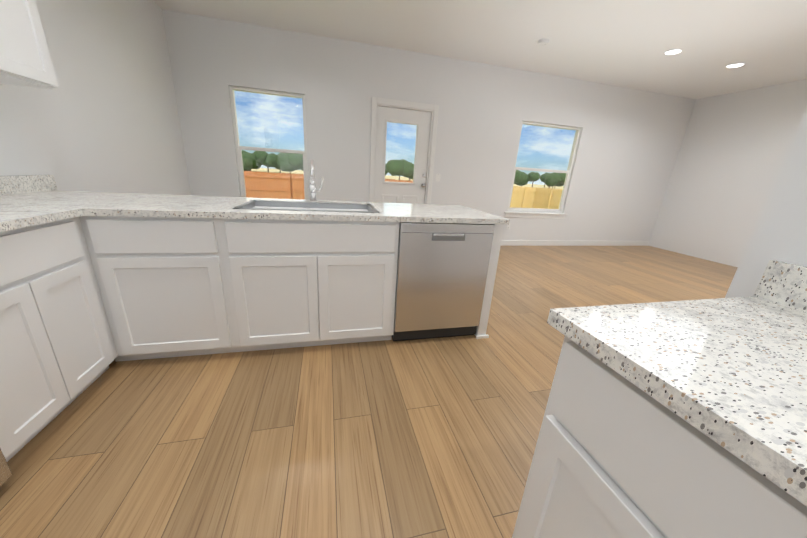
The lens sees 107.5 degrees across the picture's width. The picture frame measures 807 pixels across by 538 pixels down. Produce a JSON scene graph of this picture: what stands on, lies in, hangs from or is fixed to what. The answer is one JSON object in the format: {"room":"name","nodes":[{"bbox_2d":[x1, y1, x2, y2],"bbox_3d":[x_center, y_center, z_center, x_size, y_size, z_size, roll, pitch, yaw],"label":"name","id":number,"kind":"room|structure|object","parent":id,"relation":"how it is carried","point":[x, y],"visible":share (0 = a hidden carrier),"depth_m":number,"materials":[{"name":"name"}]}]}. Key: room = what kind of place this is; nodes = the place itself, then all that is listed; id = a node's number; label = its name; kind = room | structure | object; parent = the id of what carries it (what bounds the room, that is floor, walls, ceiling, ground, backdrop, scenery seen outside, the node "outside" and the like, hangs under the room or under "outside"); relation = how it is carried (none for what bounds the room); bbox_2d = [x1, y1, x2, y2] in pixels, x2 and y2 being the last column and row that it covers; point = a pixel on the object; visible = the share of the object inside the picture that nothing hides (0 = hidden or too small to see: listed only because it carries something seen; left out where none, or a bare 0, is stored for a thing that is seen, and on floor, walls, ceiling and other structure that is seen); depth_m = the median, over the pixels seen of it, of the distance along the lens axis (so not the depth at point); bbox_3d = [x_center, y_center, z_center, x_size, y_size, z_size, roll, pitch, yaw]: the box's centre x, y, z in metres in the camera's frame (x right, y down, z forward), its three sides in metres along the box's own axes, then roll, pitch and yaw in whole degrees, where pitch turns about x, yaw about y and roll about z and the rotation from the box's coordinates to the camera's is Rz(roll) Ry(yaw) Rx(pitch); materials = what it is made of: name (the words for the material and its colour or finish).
{"room":"kitchen","nodes":[
{"label":"kitchen","id":0,"kind":"room"},
{"bbox_2d":[0,0,190,194],"bbox_3d":[-2.102,-0.568,0.640,0.150,2.777,7.185,-1,19,-14],"label":"wall","id":1,"kind":"structure","parent":0,"point":[104,117],"depth_m":2.44,"materials":[{"name":"white paint"}]},
{"bbox_2d":[0,0,57,89],"bbox_3d":[-2.029,-1.404,1.298,0.344,0.963,0.412,-1,19,-14],"label":"upper cabinet","id":2,"kind":"object","parent":1,"relation":"attached to","point":[25,58],"visible":1,"depth_m":1.47,"materials":[{"name":"white wood"}]},
{"bbox_2d":[0,246,737,537],"bbox_3d":[1.971,0.716,2.144,8.736,0.100,7.185,-1,19,-14],"label":"floor","id":3,"kind":"structure","parent":0,"point":[429,438],"depth_m":1.38,"materials":[{"name":"brown wood"}]},
{"bbox_2d":[0,448,12,486],"bbox_3d":[-1.583,0.331,0.475,0.717,1.239,0.785,-1,19,-14],"label":"range","id":4,"kind":"object","parent":3,"relation":"on","point":[6,474],"visible":1,"depth_m":1.05,"materials":[{"name":"silver metal"}]},
{"bbox_2d":[0,211,119,461],"bbox_3d":[-1.817,0.276,1.170,0.627,0.881,0.632,-1,19,-14],"label":"base cabinet","id":5,"kind":"object","parent":3,"relation":"on","point":[93,285],"depth_m":1.25,"materials":[{"name":"white wood"}]},
{"bbox_2d":[80,199,243,360],"bbox_3d":[-1.396,0.050,1.941,0.617,0.881,0.639,-1,19,-14],"label":"base cabinet","id":6,"kind":"object","parent":3,"relation":"on","point":[161,267],"depth_m":1.63,"materials":[{"name":"white wood"}]},
{"bbox_2d":[220,203,403,351],"bbox_3d":[-0.609,0.035,2.141,1.007,0.881,0.639,-1,19,-14],"label":"base cabinet","id":7,"kind":"object","parent":3,"relation":"on","point":[300,274],"depth_m":1.82,"materials":[{"name":"white wood"}]},
{"bbox_2d":[232,199,380,245],"bbox_3d":[-0.634,-0.328,2.072,0.862,0.228,0.482,-1,19,-14],"label":"sink","id":8,"kind":"object","parent":7,"relation":"in","point":[315,206],"depth_m":2.15,"materials":[{"name":"silver metal"}]},
{"bbox_2d":[309,159,323,202],"bbox_3d":[-0.630,-0.627,2.130,0.107,0.303,0.200,-1,19,-14],"label":"faucet","id":9,"kind":"object","parent":7,"relation":"on","point":[313,188],"depth_m":2.19,"materials":[{"name":"silver metal"}]},
{"bbox_2d":[391,222,494,340],"bbox_3d":[0.204,0.028,2.328,0.656,0.876,0.611,-1,19,-14],"label":"dishwasher","id":10,"kind":"object","parent":3,"relation":"on","point":[442,270],"visible":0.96,"depth_m":2.03,"materials":[{"name":"grey metal"}]},
{"bbox_2d":[512,304,806,537],"bbox_3d":[0.700,0.637,0.560,0.651,0.881,0.636,-1,19,-14],"label":"base cabinet","id":11,"kind":"object","parent":3,"relation":"on","point":[679,419],"depth_m":0.48,"materials":[{"name":"white wood"}]},
{"bbox_2d":[162,9,695,240],"bbox_3d":[1.216,-1.762,4.925,8.436,2.777,0.150,-1,19,-14],"label":"wall","id":12,"kind":"structure","parent":0,"point":[630,140],"depth_m":4.49,"materials":[{"name":"white paint"}]},
{"bbox_2d":[229,86,308,199],"bbox_3d":[-1.837,-1.671,4.161,0.923,1.467,0.080,-1,19,-14],"label":"window","id":13,"kind":"structure","parent":12,"relation":"in","point":[239,149],"depth_m":4.10,"materials":[{"name":"white plastic"}]},
{"bbox_2d":[369,97,438,203],"bbox_3d":[-0.039,-1.434,4.682,1.010,2.155,0.201,-1,19,-14],"label":"entry door","id":14,"kind":"structure","parent":12,"relation":"in","point":[421,116],"depth_m":4.53,"materials":[{"name":"white"}]},
{"bbox_2d":[436,174,440,180],"bbox_3d":[0.559,-1.473,4.764,0.074,0.118,0.013,-1,19,-14],"label":"light switch","id":15,"kind":"object","parent":12,"relation":"attached to","point":[438,177],"visible":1,"depth_m":4.76,"materials":[{"name":"white plastic"}]},
{"bbox_2d":[504,121,580,218],"bbox_3d":[2.458,-1.696,5.234,1.317,1.567,0.150,-1,19,-14],"label":"window","id":16,"kind":"structure","parent":12,"relation":"in","point":[527,213],"depth_m":5.30,"materials":[{"name":"white plastic"}]},
{"bbox_2d":[501,240,649,245],"bbox_3d":[2.818,-0.499,5.688,4.998,0.100,0.013,-1,19,-14],"label":"baseboard","id":17,"kind":"structure","parent":12,"relation":"attached to","point":[563,243],"depth_m":5.79,"materials":[{"name":"white wood"}]},
{"bbox_2d":[153,0,806,98],"bbox_3d":[2.145,-2.013,1.249,8.736,0.100,7.185,-1,19,-14],"label":"ceiling","id":18,"kind":"structure","parent":0,"point":[625,43],"depth_m":3.39,"materials":[{"name":"white paint"}]},
{"bbox_2d":[537,39,548,45],"bbox_3d":[1.684,-2.731,3.569,0.130,0.036,0.130,-1,19,-14],"label":"smoke detector","id":19,"kind":"object","parent":18,"relation":"attached to","point":[542,42],"visible":1,"depth_m":3.54,"materials":[{"name":"white plastic"}]},
{"bbox_2d":[663,48,682,54],"bbox_3d":[3.302,-2.660,3.623,0.186,0.014,0.186,-1,19,-14],"label":"recessed light","id":20,"kind":"object","parent":18,"relation":"in","point":[673,51],"visible":1,"depth_m":3.62,"materials":[{"name":"white plastic"}]},
{"bbox_2d":[725,63,744,67],"bbox_3d":[4.368,-2.681,3.894,0.186,0.014,0.186,-1,19,-14],"label":"recessed light","id":21,"kind":"object","parent":18,"relation":"in","point":[734,65],"visible":1,"depth_m":3.89,"materials":[{"name":"white plastic"}]},
{"bbox_2d":[649,79,806,266],"bbox_3d":[5.875,-1.184,4.070,0.150,2.777,4.315,-1,19,-14],"label":"wall","id":22,"kind":"structure","parent":0,"point":[733,151],"depth_m":5.06,"materials":[{"name":"white paint"}]},
{"bbox_2d":[725,109,806,297],"bbox_3d":[4.064,0.005,0.094,5.660,2.777,2.870,-1,19,-14],"label":"wall","id":23,"kind":"structure","parent":0,"point":[779,232],"depth_m":0.76,"materials":[{"name":"white paint"}]},
{"label":"outside","id":24,"kind":"structure","parent":0,"visible":0},
{"bbox_2d":[250,168,562,199],"bbox_3d":[8.960,-24.263,83.302,240.000,0.220,154.255,-1,19,-14],"label":"ground","id":25,"kind":"structure","parent":24,"point":[386,177],"depth_m":102.72,"materials":[{"name":"beige plant"}]},
{"bbox_2d":[244,171,562,208],"bbox_3d":[2.581,-2.552,12.633,68.034,1.845,11.318,-1,19,-14],"label":"fence","id":26,"kind":"object","parent":25,"relation":"on","point":[542,198],"depth_m":15.95,"materials":[{"name":"brown wood"}]},
{"bbox_2d":[242,150,565,187],"bbox_3d":[12.174,-27.411,83.806,183.224,5.867,23.384,-1,19,-14],"label":"trees","id":27,"kind":"object","parent":25,"relation":"on","point":[252,163],"depth_m":72.19,"materials":[{"name":"green plant"}]}
]}

